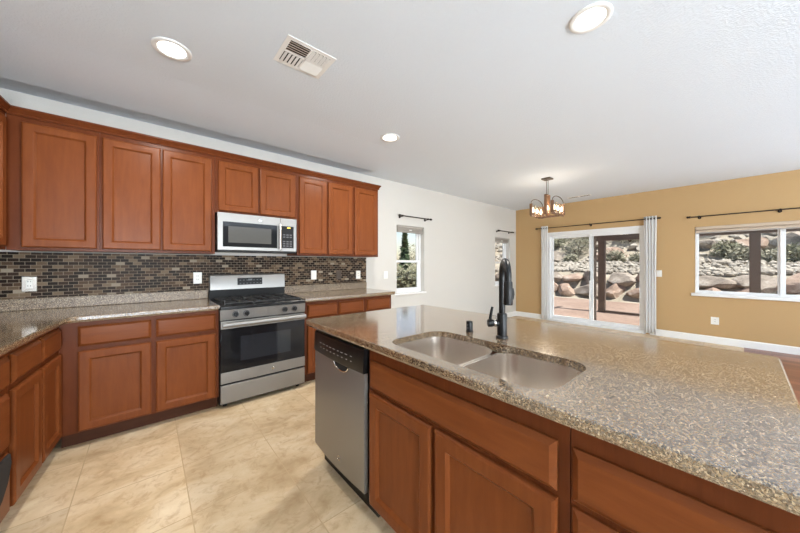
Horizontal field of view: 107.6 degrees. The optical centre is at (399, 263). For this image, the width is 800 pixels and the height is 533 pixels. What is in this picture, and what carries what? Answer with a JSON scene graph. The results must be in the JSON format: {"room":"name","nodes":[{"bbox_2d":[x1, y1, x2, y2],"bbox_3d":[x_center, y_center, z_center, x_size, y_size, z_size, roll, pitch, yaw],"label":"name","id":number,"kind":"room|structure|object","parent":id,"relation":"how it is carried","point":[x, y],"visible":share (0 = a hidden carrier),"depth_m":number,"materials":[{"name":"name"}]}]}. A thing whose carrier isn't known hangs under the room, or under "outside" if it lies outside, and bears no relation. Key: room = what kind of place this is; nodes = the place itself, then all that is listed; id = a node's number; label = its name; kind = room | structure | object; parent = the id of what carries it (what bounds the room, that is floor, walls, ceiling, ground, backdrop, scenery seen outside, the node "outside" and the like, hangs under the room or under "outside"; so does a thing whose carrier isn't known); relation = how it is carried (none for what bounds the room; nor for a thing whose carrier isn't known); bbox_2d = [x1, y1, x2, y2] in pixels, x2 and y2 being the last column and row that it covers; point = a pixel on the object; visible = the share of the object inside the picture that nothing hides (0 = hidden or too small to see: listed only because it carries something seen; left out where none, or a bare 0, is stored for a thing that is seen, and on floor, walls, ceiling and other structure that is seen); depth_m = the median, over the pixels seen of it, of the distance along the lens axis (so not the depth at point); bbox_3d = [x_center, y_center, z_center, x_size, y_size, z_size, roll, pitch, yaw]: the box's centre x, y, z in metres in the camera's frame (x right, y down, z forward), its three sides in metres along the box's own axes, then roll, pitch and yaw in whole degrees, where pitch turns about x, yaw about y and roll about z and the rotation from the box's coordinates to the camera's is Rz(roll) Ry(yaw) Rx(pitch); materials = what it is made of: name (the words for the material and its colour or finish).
{"room":"kitchen","nodes":[
{"label":"kitchen","id":0,"kind":"room"},
{"bbox_2d":[0,88,515,314],"bbox_3d":[-0.255,-0.048,4.638,8.390,2.835,0.160,0,0,-41],"label":"wall","id":1,"kind":"structure","parent":0,"point":[458,244],"depth_m":5.15,"materials":[{"name":"paint"}]},
{"bbox_2d":[6,114,103,252],"bbox_3d":[-2.616,-0.569,2.259,0.448,0.943,0.341,0,0,-41],"label":"upper cabinet","id":2,"kind":"object","parent":1,"relation":"attached to","point":[53,170],"visible":0.91,"depth_m":2.12,"materials":[{"name":"brown wood"}]},
{"bbox_2d":[100,133,214,254],"bbox_3d":[-2.154,-0.569,2.658,0.768,0.943,0.341,0,0,-41],"label":"upper cabinet","id":3,"kind":"object","parent":1,"relation":"attached to","point":[155,199],"visible":1,"depth_m":2.49,"materials":[{"name":"brown wood"}]},
{"bbox_2d":[0,252,365,299],"bbox_3d":[-1.825,0.139,3.174,3.500,0.462,0.008,0,0,-41],"label":"backsplash","id":4,"kind":"structure","parent":1,"relation":"attached to","point":[58,274],"depth_m":2.69,"materials":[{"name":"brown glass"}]},
{"bbox_2d":[21,276,36,291],"bbox_3d":[-2.866,0.156,2.266,0.078,0.118,0.008,0,0,-41],"label":"wall outlet","id":5,"kind":"object","parent":4,"relation":"attached to","point":[28,284],"visible":1,"depth_m":2.26,"materials":[{"name":"plastic"}]},
{"bbox_2d":[26,280,32,288],"bbox_3d":[-2.864,0.156,2.264,0.034,0.068,0.002,0,0,-41],"label":"receptacle","id":6,"kind":"object","parent":5,"relation":"attached to","point":[29,283],"depth_m":2.26,"materials":[{"name":"white plastic"}]},
{"bbox_2d":[193,272,201,283],"bbox_3d":[-2.050,0.142,2.969,0.072,0.116,0.008,0,0,-41],"label":"wall outlet","id":7,"kind":"object","parent":4,"relation":"attached to","point":[197,276],"visible":1,"depth_m":2.97,"materials":[{"name":"white plastic"}]},
{"bbox_2d":[311,270,315,279],"bbox_3d":[-1.111,0.142,3.779,0.072,0.116,0.008,0,0,-41],"label":"light switch","id":8,"kind":"object","parent":4,"relation":"attached to","point":[313,273],"visible":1,"depth_m":3.77,"materials":[{"name":"white plastic"}]},
{"bbox_2d":[336,271,340,278],"bbox_3d":[-0.838,0.152,4.014,0.072,0.116,0.008,0,0,-41],"label":"wall outlet","id":9,"kind":"object","parent":4,"relation":"attached to","point":[338,273],"visible":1,"depth_m":4.01,"materials":[{"name":"brown plastic"}]},
{"bbox_2d":[356,271,359,278],"bbox_3d":[-0.600,0.155,4.219,0.072,0.116,0.008,0,0,-41],"label":"wall outlet","id":10,"kind":"object","parent":4,"relation":"attached to","point":[357,272],"visible":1,"depth_m":4.21,"materials":[{"name":"white plastic"}]},
{"bbox_2d":[215,157,296,219],"bbox_3d":[-1.562,-0.767,3.168,0.792,0.545,0.341,0,0,-41],"label":"upper cabinet","id":11,"kind":"object","parent":1,"relation":"attached to","point":[240,187],"visible":0.84,"depth_m":3.00,"materials":[{"name":"brown wood"}]},
{"bbox_2d":[215,212,296,253],"bbox_3d":[-1.537,-0.306,3.121,0.754,0.372,0.425,0,0,-41],"label":"microwave","id":12,"kind":"object","parent":11,"relation":"attached to","point":[234,233],"visible":0.99,"depth_m":2.96,"materials":[{"name":"metal"}]},
{"bbox_2d":[287,173,352,256],"bbox_3d":[-0.984,-0.569,3.666,0.730,0.943,0.341,0,0,-41],"label":"upper cabinet","id":13,"kind":"object","parent":1,"relation":"attached to","point":[324,206],"visible":0.94,"depth_m":3.50,"materials":[{"name":"brown wood"}]},
{"bbox_2d":[353,185,377,256],"bbox_3d":[-0.554,-0.569,4.037,0.401,0.943,0.341,0,0,-41],"label":"upper cabinet","id":14,"kind":"object","parent":1,"relation":"attached to","point":[365,200],"visible":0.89,"depth_m":3.91,"materials":[{"name":"brown wood"}]},
{"bbox_2d":[0,95,380,189],"bbox_3d":[-1.521,-1.054,2.961,0.775,0.056,3.410,0,0,36],"label":"crown molding","id":15,"kind":"structure","parent":14,"relation":"attached to","point":[7,108],"depth_m":2.50,"materials":[{"name":"brown wood"}]},
{"bbox_2d":[384,271,387,278],"bbox_3d":[-0.219,0.170,4.558,0.072,0.116,0.008,0,0,-41],"label":"light switch","id":16,"kind":"object","parent":1,"relation":"attached to","point":[385,272],"visible":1,"depth_m":4.56,"materials":[{"name":"white plastic"}]},
{"bbox_2d":[397,225,422,233],"bbox_3d":[0.159,-0.579,4.947,0.580,0.108,0.063,0,0,-41],"label":"cellular shade","id":17,"kind":"object","parent":1,"relation":"attached to","point":[400,228],"visible":0.84,"depth_m":4.91,"materials":[{"name":"grey fabric"}]},
{"bbox_2d":[395,234,426,295],"bbox_3d":[0.146,-0.065,4.954,0.690,1.140,0.175,0,0,-41],"label":"window","id":18,"kind":"structure","parent":1,"relation":"in","point":[410,290],"depth_m":5.14,"materials":[{"name":"white plastic"}]},
{"bbox_2d":[399,214,431,221],"bbox_3d":[0.250,-0.767,4.903,0.764,0.050,0.097,0,0,-41],"label":"curtain rod","id":19,"kind":"object","parent":1,"relation":"attached to","point":[400,215],"visible":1,"depth_m":4.85,"materials":[{"name":"brown metal"}]},
{"bbox_2d":[494,243,505,286],"bbox_3d":[2.343,-0.050,6.847,0.690,1.110,0.175,0,0,-41],"label":"window","id":20,"kind":"structure","parent":1,"relation":"in","point":[503,244],"depth_m":7.05,"materials":[{"name":"white plastic"}]},
{"bbox_2d":[495,237,507,242],"bbox_3d":[2.352,-0.549,6.837,0.590,0.108,0.063,0,0,-41],"label":"cellular shade","id":21,"kind":"object","parent":1,"relation":"attached to","point":[497,240],"visible":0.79,"depth_m":6.80,"materials":[{"name":"grey fabric"}]},
{"bbox_2d":[507,311,515,316],"bbox_3d":[1.198,1.214,5.774,4.353,0.112,0.016,0,0,-41],"label":"baseboard","id":22,"kind":"structure","parent":1,"relation":"attached to","point":[510,314],"depth_m":7.04,"materials":[{"name":"white paint"}]},
{"bbox_2d":[0,316,743,532],"bbox_3d":[2.419,1.320,1.029,8.732,0.100,8.800,0,0,-41],"label":"floor","id":23,"kind":"structure","parent":0,"point":[256,464],"depth_m":1.72,"materials":[{"name":"tile"}]},
{"bbox_2d":[0,354,9,522],"bbox_3d":[-1.862,0.835,0.978,0.541,0.871,0.613,0,0,-37],"label":"base cabinet","id":24,"kind":"object","parent":23,"relation":"on","point":[4,361],"visible":0.89,"depth_m":1.32,"materials":[{"name":"brown wood"}]},
{"bbox_2d":[0,454,11,505],"bbox_3d":[-1.653,0.969,1.163,0.015,0.202,0.460,0,0,-37],"label":"dish towel","id":25,"kind":"object","parent":24,"relation":"hanging from","point":[5,464],"visible":1,"depth_m":1.29,"materials":[{"name":"black fabric"}]},
{"bbox_2d":[6,327,61,506],"bbox_3d":[-2.265,0.835,1.519,0.541,0.871,0.732,0,0,-37],"label":"base cabinet","id":26,"kind":"object","parent":23,"relation":"on","point":[34,390],"visible":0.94,"depth_m":1.60,"materials":[{"name":"brown wood"}]},
{"bbox_2d":[59,309,218,447],"bbox_3d":[-2.126,0.835,2.484,0.921,0.871,0.621,0,0,-41],"label":"base cabinet","id":27,"kind":"object","parent":23,"relation":"on","point":[123,374],"visible":0.91,"depth_m":2.21,"materials":[{"name":"brown wood"}]},
{"bbox_2d":[0,299,219,355],"bbox_3d":[-1.697,0.377,1.364,1.734,0.042,2.916,0,0,-41],"label":"countertop","id":28,"kind":"structure","parent":27,"relation":"on","point":[17,328],"depth_m":2.11,"materials":[{"name":"stone"}]},
{"bbox_2d":[0,290,207,311],"bbox_3d":[-2.555,0.310,2.531,1.510,0.090,0.012,0,0,-41],"label":"granite upstand","id":29,"kind":"object","parent":28,"relation":"on","point":[6,305],"visible":1,"depth_m":2.49,"materials":[{"name":"beige stone"}]},
{"bbox_2d":[208,273,305,405],"bbox_3d":[-1.462,0.690,3.007,0.763,1.160,0.711,0,0,-41],"label":"gas range","id":30,"kind":"object","parent":23,"relation":"on","point":[262,327],"visible":0.99,"depth_m":2.81,"materials":[{"name":"silver metal"}]},
{"bbox_2d":[211,293,304,309],"bbox_3d":[-1.459,0.370,3.003,0.763,0.055,0.605,0,0,-41],"label":"cooktop","id":31,"kind":"object","parent":30,"relation":"in","point":[237,301],"depth_m":2.91,"materials":[{"name":"metal"}]},
{"bbox_2d":[304,297,364,381],"bbox_3d":[-0.906,0.835,3.536,0.766,0.871,0.621,0,0,-41],"label":"base cabinet","id":32,"kind":"object","parent":23,"relation":"on","point":[316,309],"visible":0.35,"depth_m":3.17,"materials":[{"name":"brown wood"}]},
{"bbox_2d":[285,288,394,301],"bbox_3d":[-0.732,0.377,3.682,1.221,0.042,0.664,0,0,-41],"label":"countertop","id":33,"kind":"structure","parent":32,"relation":"on","point":[364,292],"depth_m":3.54,"materials":[{"name":"stone"}]},
{"bbox_2d":[285,282,366,292],"bbox_3d":[-0.947,0.310,3.917,1.201,0.090,0.012,0,0,-41],"label":"granite upstand","id":34,"kind":"object","parent":33,"relation":"on","point":[358,285],"visible":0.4,"depth_m":3.87,"materials":[{"name":"beige stone"}]},
{"bbox_2d":[314,330,379,517],"bbox_3d":[-0.181,0.839,1.791,0.516,0.862,0.586,0,0,-41],"label":"dishwasher","id":35,"kind":"object","parent":23,"relation":"on","point":[342,367],"visible":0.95,"depth_m":1.54,"materials":[{"name":"metal"}]},
{"bbox_2d":[368,349,369,492],"bbox_3d":[-0.163,0.768,1.807,0.468,0.720,0.586,0,0,-41],"label":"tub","id":36,"kind":"object","parent":35,"relation":"in","point":[368,349],"depth_m":1.44,"materials":[{"name":"black metal"}]},
{"bbox_2d":[365,295,390,311],"bbox_3d":[-0.460,0.835,3.920,0.408,0.871,0.621,0,0,-41],"label":"base cabinet","id":37,"kind":"object","parent":23,"relation":"on","point":[373,303],"visible":0.2,"depth_m":3.67,"materials":[{"name":"brown wood"}]},
{"bbox_2d":[369,350,570,532],"bbox_3d":[0.318,0.835,1.239,0.501,0.871,0.894,0,0,-41],"label":"base cabinet","id":38,"kind":"object","parent":23,"relation":"on","point":[446,456],"visible":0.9,"depth_m":1.01,"materials":[{"name":"brown wood"}]},
{"bbox_2d":[306,305,799,515],"bbox_3d":[0.422,0.377,1.502,1.070,0.042,1.925,0,0,-41],"label":"countertop","id":39,"kind":"structure","parent":38,"relation":"on","point":[730,419],"depth_m":0.83,"materials":[{"name":"stone"}]},
{"bbox_2d":[466,320,472,331],"bbox_3d":[0.366,0.327,1.543,0.040,0.057,0.040,0,0,-41],"label":"air gap","id":40,"kind":"object","parent":39,"relation":"on","point":[469,324],"visible":1,"depth_m":1.53,"materials":[{"name":"black metal"}]},
{"bbox_2d":[398,337,581,388],"bbox_3d":[0.306,0.490,1.192,0.362,0.213,0.728,0,0,-41],"label":"sink","id":41,"kind":"object","parent":39,"relation":"in","point":[521,370],"visible":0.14,"depth_m":1.24,"materials":[{"name":"metal"}]},
{"bbox_2d":[487,258,514,338],"bbox_3d":[0.478,0.164,1.346,0.099,0.383,0.193,0,0,-5],"label":"kitchen faucet","id":42,"kind":"object","parent":39,"relation":"on","point":[506,290],"visible":1,"depth_m":1.39,"materials":[{"name":"metal"}]},
{"bbox_2d":[571,428,799,532],"bbox_3d":[0.728,0.835,0.764,0.501,0.871,0.357,0,0,-41],"label":"base cabinet","id":43,"kind":"object","parent":23,"relation":"on","point":[615,489],"visible":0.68,"depth_m":0.62,"materials":[{"name":"brown wood"}]},
{"bbox_2d":[0,0,799,209],"bbox_3d":[2.457,-1.373,1.061,8.832,0.185,8.800,0,0,-41],"label":"ceiling","id":44,"kind":"structure","parent":0,"point":[485,101],"depth_m":2.11,"materials":[{"name":"paint"}]},
{"bbox_2d":[151,37,191,60],"bbox_3d":[-1.396,-1.311,1.795,0.200,0.008,0.200,0,0,-41],"label":"recessed light","id":45,"kind":"object","parent":44,"relation":"in","point":[171,49],"visible":1,"depth_m":1.79,"materials":[{"name":"white paint"}]},
{"bbox_2d":[273,34,335,78],"bbox_3d":[-0.610,-1.310,1.879,0.308,0.008,0.267,0,0,-41],"label":"ceiling vent","id":46,"kind":"object","parent":44,"relation":"in","point":[294,53],"visible":1,"depth_m":1.86,"materials":[{"name":"white metal"}]},
{"bbox_2d":[380,133,399,141],"bbox_3d":[-0.104,-1.311,3.045,0.200,0.008,0.200,0,0,-41],"label":"recessed light","id":47,"kind":"object","parent":44,"relation":"in","point":[388,137],"visible":1,"depth_m":3.04,"materials":[{"name":"white paint"}]},
{"bbox_2d":[530,177,564,218],"bbox_3d":[2.259,-1.015,4.494,0.426,0.600,0.378,0,0,-41],"label":"chandelier","id":48,"kind":"object","parent":44,"relation":"hanging from","point":[546,209],"visible":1,"depth_m":4.47,"materials":[{"name":"brown metal"}]},
{"bbox_2d":[568,194,590,198],"bbox_3d":[3.479,-1.310,5.691,0.100,0.008,0.400,0,0,-41],"label":"ceiling vent","id":49,"kind":"object","parent":44,"relation":"in","point":[587,194],"visible":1,"depth_m":5.67,"materials":[{"name":"white metal"}]},
{"bbox_2d":[569,2,612,33],"bbox_3d":[1.018,-1.311,1.568,0.200,0.008,0.200,0,0,-41],"label":"recessed light","id":50,"kind":"object","parent":44,"relation":"in","point":[580,23],"visible":1,"depth_m":1.56,"materials":[{"name":"white paint"}]},
{"bbox_2d":[397,233,410,278],"bbox_3d":[0.167,0.036,11.134,0.838,2.667,0.885,0,0,29],"label":"conifer tree","id":51,"kind":"object","parent":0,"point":[404,254],"visible":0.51,"depth_m":11.03,"materials":[{"name":"green plant"}]},
{"bbox_2d":[516,169,799,346],"bbox_3d":[5.722,-0.048,4.007,0.160,2.835,8.600,0,0,-41],"label":"wall","id":52,"kind":"structure","parent":0,"point":[764,321],"depth_m":4.92,"materials":[{"name":"paint"}]},
{"bbox_2d":[546,225,645,333],"bbox_3d":[3.945,0.282,6.030,0.190,1.975,1.745,0,0,-41],"label":"door","id":53,"kind":"structure","parent":52,"relation":"in","point":[592,233],"depth_m":6.04,"materials":[{"name":"white plastic"}]},
{"bbox_2d":[536,217,660,229],"bbox_3d":[3.864,-0.797,5.957,0.108,0.051,2.184,0,0,-41],"label":"curtain rod","id":54,"kind":"object","parent":52,"relation":"attached to","point":[657,217],"visible":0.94,"depth_m":5.79,"materials":[{"name":"brown metal"}]},
{"bbox_2d":[541,226,547,318],"bbox_3d":[3.258,0.193,6.606,0.056,2.085,0.147,0,0,-41],"label":"curtain","id":55,"kind":"object","parent":54,"relation":"hanging from","point":[544,232],"visible":1,"depth_m":6.59,"materials":[{"name":"white fabric"}]},
{"bbox_2d":[644,216,656,333],"bbox_3d":[4.455,0.193,5.216,0.056,2.085,0.177,0,0,-41],"label":"curtain","id":56,"kind":"object","parent":54,"relation":"hanging from","point":[650,226],"visible":1,"depth_m":5.22,"materials":[{"name":"white fabric"}]},
{"bbox_2d":[516,311,799,354],"bbox_3d":[5.655,1.214,3.949,0.016,0.112,8.600,0,0,-41],"label":"baseboard","id":57,"kind":"structure","parent":52,"relation":"attached to","point":[673,334],"depth_m":4.61,"materials":[{"name":"white paint"}]},
{"bbox_2d":[656,270,661,276],"bbox_3d":[4.591,0.170,5.190,0.008,0.116,0.072,0,0,-41],"label":"light switch","id":58,"kind":"object","parent":52,"relation":"attached to","point":[658,272],"visible":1,"depth_m":5.19,"materials":[{"name":"white plastic"}]},
{"bbox_2d":[711,317,718,324],"bbox_3d":[5.030,0.908,4.680,0.008,0.118,0.090,0,0,-41],"label":"wall outlet","id":59,"kind":"object","parent":52,"relation":"attached to","point":[714,320],"visible":1,"depth_m":4.67,"materials":[{"name":"white plastic"}]},
{"bbox_2d":[686,207,799,218],"bbox_3d":[5.519,-0.762,4.037,0.108,0.051,2.254,0,0,-41],"label":"curtain rod","id":60,"kind":"object","parent":52,"relation":"attached to","point":[780,209],"visible":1,"depth_m":4.37,"materials":[{"name":"brown metal"}]},
{"bbox_2d":[691,229,799,301],"bbox_3d":[5.586,-0.043,4.114,0.185,1.135,2.120,0,0,-41],"label":"window","id":61,"kind":"structure","parent":52,"relation":"in","point":[781,295],"depth_m":4.30,"materials":[{"name":"white plastic"}]},
{"bbox_2d":[695,220,799,233],"bbox_3d":[5.565,-0.553,4.096,0.080,0.110,2.020,0,0,-41],"label":"roller shade","id":62,"kind":"object","parent":61,"relation":"attached to","point":[795,224],"visible":1,"depth_m":4.40,"materials":[{"name":"beige fabric"}]},
{"bbox_2d":[744,348,799,404],"bbox_3d":[3.805,1.268,2.329,4.905,0.004,1.360,0,0,-41],"label":"floor","id":63,"kind":"structure","parent":0,"point":[791,362],"depth_m":3.69,"materials":[{"name":"brown wood"}]},
{"label":"outside","id":64,"kind":"structure","parent":0,"visible":0},
{"bbox_3d":[-10.629,1.470,13.123,13.030,0.200,26.240,0,0,-41],"label":"yard","id":65,"kind":"structure","parent":64,"visible":0},
{"bbox_2d":[397,263,416,287],"bbox_3d":[0.306,0.655,8.834,1.276,1.446,1.291,0,0,-41],"label":"bush","id":66,"kind":"object","parent":65,"relation":"on","point":[408,279],"visible":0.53,"depth_m":8.60,"materials":[{"name":"green plant"}]},
{"bbox_3d":[-0.619,-0.022,-1.458,0.722,2.585,8.600,0,0,-41],"label":"wall","id":67,"kind":"structure","parent":0,"visible":0},
{"bbox_2d":[0,109,5,249],"bbox_3d":[-2.561,-0.569,1.592,0.321,0.943,0.798,0,0,-37],"label":"upper cabinet","id":68,"kind":"object","parent":67,"relation":"attached to","point":[2,114],"visible":1,"depth_m":1.93,"materials":[{"name":"brown wood"}]},
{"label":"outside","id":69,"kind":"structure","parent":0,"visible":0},
{"bbox_2d":[495,232,794,303],"bbox_3d":[20.805,-3.163,18.444,31.800,8.992,24.780,0,0,-41],"label":"hillside","id":70,"kind":"structure","parent":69,"point":[574,284],"depth_m":12.40,"materials":[{"name":"beige stone"}]},
{"bbox_2d":[554,282,557,291],"bbox_3d":[6.327,1.029,12.609,0.931,0.724,0.622,0,0,29],"label":"boulder","id":71,"kind":"object","parent":70,"relation":"on","point":[555,284],"visible":0.12,"depth_m":12.26,"materials":[{"name":"beige stone"}]},
{"bbox_2d":[554,272,562,282],"bbox_3d":[6.770,0.616,12.697,0.604,0.576,0.856,0,0,34],"label":"boulder","id":72,"kind":"object","parent":70,"relation":"on","point":[558,277],"visible":0.38,"depth_m":12.45,"materials":[{"name":"beige stone"}]},
{"bbox_2d":[554,251,565,261],"bbox_3d":[8.896,-0.359,16.921,1.098,0.841,0.905,0,0,-4],"label":"boulder","id":73,"kind":"object","parent":70,"relation":"on","point":[558,256],"visible":0.42,"depth_m":16.66,"materials":[{"name":"beige stone"}]},
{"bbox_2d":[554,238,567,248],"bbox_3d":[9.880,-1.356,18.500,1.226,1.013,1.266,0,0,-41],"label":"shrub","id":74,"kind":"object","parent":70,"relation":"on","point":[557,242],"visible":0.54,"depth_m":18.32,"materials":[{"name":"green plant"}]},
{"bbox_2d":[558,283,574,296],"bbox_3d":[6.872,1.098,12.070,0.663,0.630,0.938,0,0,10],"label":"boulder","id":75,"kind":"object","parent":70,"relation":"on","point":[564,289],"visible":0.84,"depth_m":11.76,"materials":[{"name":"beige stone"}]},
{"bbox_2d":[563,253,579,261],"bbox_3d":[9.181,-0.265,15.696,0.854,0.718,0.890,0,0,-41],"label":"shrub","id":76,"kind":"object","parent":70,"relation":"on","point":[568,257],"visible":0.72,"depth_m":15.57,"materials":[{"name":"green plant"}]},
{"bbox_2d":[562,273,582,281],"bbox_3d":[7.281,0.610,12.272,1.004,0.478,0.782,0,0,-41],"label":"boulder","id":77,"kind":"object","parent":70,"relation":"on","point":[572,277],"visible":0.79,"depth_m":11.99,"materials":[{"name":"beige stone"}]},
{"bbox_2d":[560,237,588,254],"bbox_3d":[10.092,-1.055,16.746,1.863,1.484,1.778,0,0,-41],"label":"shrub","id":78,"kind":"object","parent":70,"relation":"on","point":[577,250],"visible":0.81,"depth_m":16.57,"materials":[{"name":"green plant"}]},
{"bbox_2d":[574,284,597,296],"bbox_3d":[7.400,1.026,11.486,0.772,0.585,1.226,0,0,-14],"label":"boulder","id":79,"kind":"object","parent":70,"relation":"on","point":[583,290],"visible":0.43,"depth_m":11.36,"materials":[{"name":"beige stone"}]},
{"bbox_2d":[583,270,597,283],"bbox_3d":[7.759,0.563,11.780,0.862,0.680,0.744,0,0,-41],"label":"boulder","id":80,"kind":"object","parent":70,"relation":"on","point":[586,273],"visible":0.32,"depth_m":11.68,"materials":[{"name":"grey stone"}]},
{"bbox_2d":[596,247,626,260],"bbox_3d":[10.627,-0.430,14.799,1.341,0.904,1.046,0,0,-17],"label":"boulder","id":81,"kind":"object","parent":70,"relation":"on","point":[609,249],"visible":0.24,"depth_m":14.60,"materials":[{"name":"beige stone"}]},
{"bbox_2d":[606,283,625,298],"bbox_3d":[7.937,1.052,10.957,0.710,0.699,0.732,0,0,-6],"label":"boulder","id":82,"kind":"object","parent":70,"relation":"on","point":[614,291],"visible":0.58,"depth_m":10.67,"materials":[{"name":"beige stone"}]},
{"bbox_2d":[606,248,626,261],"bbox_3d":[10.307,-0.306,14.100,1.012,0.893,1.012,0,0,-41],"label":"shrub","id":83,"kind":"object","parent":70,"relation":"on","point":[614,253],"visible":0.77,"depth_m":13.91,"materials":[{"name":"green plant"}]},
{"bbox_2d":[608,272,636,286],"bbox_3d":[8.402,0.577,11.025,1.016,0.507,1.028,0,0,-41],"label":"boulder","id":84,"kind":"object","parent":70,"relation":"on","point":[624,279],"visible":0.87,"depth_m":10.77,"materials":[{"name":"beige stone"}]},
{"bbox_2d":[626,288,638,298],"bbox_3d":[8.460,1.115,10.281,0.921,0.670,0.890,0,0,-41],"label":"boulder","id":85,"kind":"object","parent":70,"relation":"on","point":[634,293],"visible":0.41,"depth_m":10.18,"materials":[{"name":"beige stone"}]},
{"bbox_2d":[627,252,638,261],"bbox_3d":[10.791,-0.230,13.334,0.816,0.708,0.745,0,0,-2],"label":"shrub","id":86,"kind":"object","parent":70,"relation":"on","point":[633,257],"visible":0.46,"depth_m":13.29,"materials":[{"name":"green plant"}]},
{"bbox_2d":[495,232,799,262],"bbox_3d":[13.651,-2.216,17.631,9.448,4.605,16.384,0,0,-41],"label":"hillside stones","id":87,"kind":"object","parent":70,"relation":"on","point":[715,238],"visible":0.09,"depth_m":13.46},
{"bbox_2d":[495,259,799,276],"bbox_3d":[9.637,0.141,12.425,2.854,0.694,10.870,0,0,-41],"label":"riprap","id":88,"kind":"object","parent":70,"relation":"on","point":[708,267],"visible":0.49,"depth_m":10.49,"materials":[{"name":"grey stone"}]},
{"bbox_2d":[699,240,714,248],"bbox_3d":[13.678,-0.808,13.199,0.785,0.548,0.771,0,0,-41],"label":"boulder","id":89,"kind":"object","parent":70,"relation":"on","point":[707,244],"visible":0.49,"depth_m":12.92,"materials":[{"name":"grey stone"}]},
{"bbox_2d":[703,287,721,290],"bbox_3d":[9.501,1.044,8.968,0.769,0.692,0.923,0,0,-16],"label":"boulder","id":90,"kind":"object","parent":70,"relation":"on","point":[710,288],"visible":0.11,"depth_m":8.84,"materials":[{"name":"beige stone"}]},
{"bbox_2d":[699,275,737,288],"bbox_3d":[9.843,0.600,9.199,0.908,0.465,1.178,0,0,-15],"label":"boulder","id":91,"kind":"object","parent":70,"relation":"on","point":[705,281],"visible":0.52,"depth_m":8.92,"materials":[{"name":"beige stone"}]},
{"bbox_2d":[709,239,744,257],"bbox_3d":[13.482,-0.573,12.086,1.009,0.918,1.048,0,0,-41],"label":"shrub","id":92,"kind":"object","parent":70,"relation":"on","point":[721,248],"visible":0.8,"depth_m":12.05,"materials":[{"name":"green plant"}]},
{"bbox_2d":[723,245,748,261],"bbox_3d":[12.856,-0.310,10.982,0.984,0.821,1.063,0,0,-41],"label":"shrub","id":93,"kind":"object","parent":70,"relation":"on","point":[742,254],"visible":0.61,"depth_m":10.94,"materials":[{"name":"green plant"}]},
{"bbox_2d":[733,288,748,291],"bbox_3d":[10.102,1.023,8.292,0.925,0.657,0.911,0,0,-7],"label":"boulder","id":94,"kind":"object","parent":70,"relation":"on","point":[745,289],"visible":0.02,"depth_m":8.47,"materials":[{"name":"beige stone"}]},
{"bbox_2d":[731,275,776,292],"bbox_3d":[10.310,0.600,8.478,0.923,0.596,0.768,0,0,11],"label":"boulder","id":95,"kind":"object","parent":94,"relation":"on","point":[768,283],"visible":0.48,"depth_m":8.33,"materials":[{"name":"beige stone"}]},
{"bbox_2d":[729,237,768,247],"bbox_3d":[14.263,-0.770,12.112,0.903,0.645,1.111,0,0,-14],"label":"boulder","id":96,"kind":"object","parent":70,"relation":"on","point":[764,241],"visible":0.34,"depth_m":11.81,"materials":[{"name":"beige stone"}]},
{"bbox_2d":[761,247,789,262],"bbox_3d":[13.335,-0.252,10.560,0.870,0.733,0.860,0,0,-41],"label":"shrub","id":97,"kind":"object","parent":70,"relation":"on","point":[768,256],"visible":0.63,"depth_m":10.43,"materials":[{"name":"green plant"}]},
{"bbox_2d":[768,231,799,255],"bbox_3d":[14.706,-0.546,10.788,1.115,1.408,1.324,0,0,-22],"label":"boulder","id":98,"kind":"object","parent":70,"relation":"on","point":[794,237],"visible":0.31,"depth_m":10.72,"materials":[{"name":"grey stone"}]},
{"bbox_2d":[775,242,799,262],"bbox_3d":[13.871,-0.338,10.257,1.170,0.917,1.134,0,0,-41],"label":"shrub","id":99,"kind":"object","parent":70,"relation":"on","point":[790,249],"visible":0.59,"depth_m":10.19,"materials":[{"name":"green plant"}]},
{"bbox_2d":[776,273,799,293],"bbox_3d":[11.063,0.560,7.871,0.902,0.685,1.265,0,0,-41],"label":"boulder","id":100,"kind":"object","parent":70,"relation":"on","point":[793,282],"visible":0.58,"depth_m":7.90,"materials":[{"name":"beige stone"}]},
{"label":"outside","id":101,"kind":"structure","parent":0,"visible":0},
{"bbox_2d":[554,297,638,325],"bbox_3d":[5.689,1.415,8.203,5.270,0.210,17.000,0,0,-41],"label":"patio","id":102,"kind":"structure","parent":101,"point":[571,307],"depth_m":8.26,"materials":[{"name":"concrete"}]},
{"bbox_2d":[397,244,416,270],"bbox_3d":[0.674,0.189,13.925,2.050,2.378,2.085,0,0,-41],"label":"bush","id":103,"kind":"object","parent":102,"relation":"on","point":[413,245],"visible":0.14,"depth_m":13.74,"materials":[{"name":"green plant"}]},
{"bbox_2d":[596,228,799,315],"bbox_3d":[6.847,0.160,4.976,2.810,2.300,6.600,0,0,-41],"label":"patio cover","id":104,"kind":"object","parent":102,"relation":"on","point":[754,236],"visible":0.46,"depth_m":6.43,"materials":[{"name":"brown wood"}]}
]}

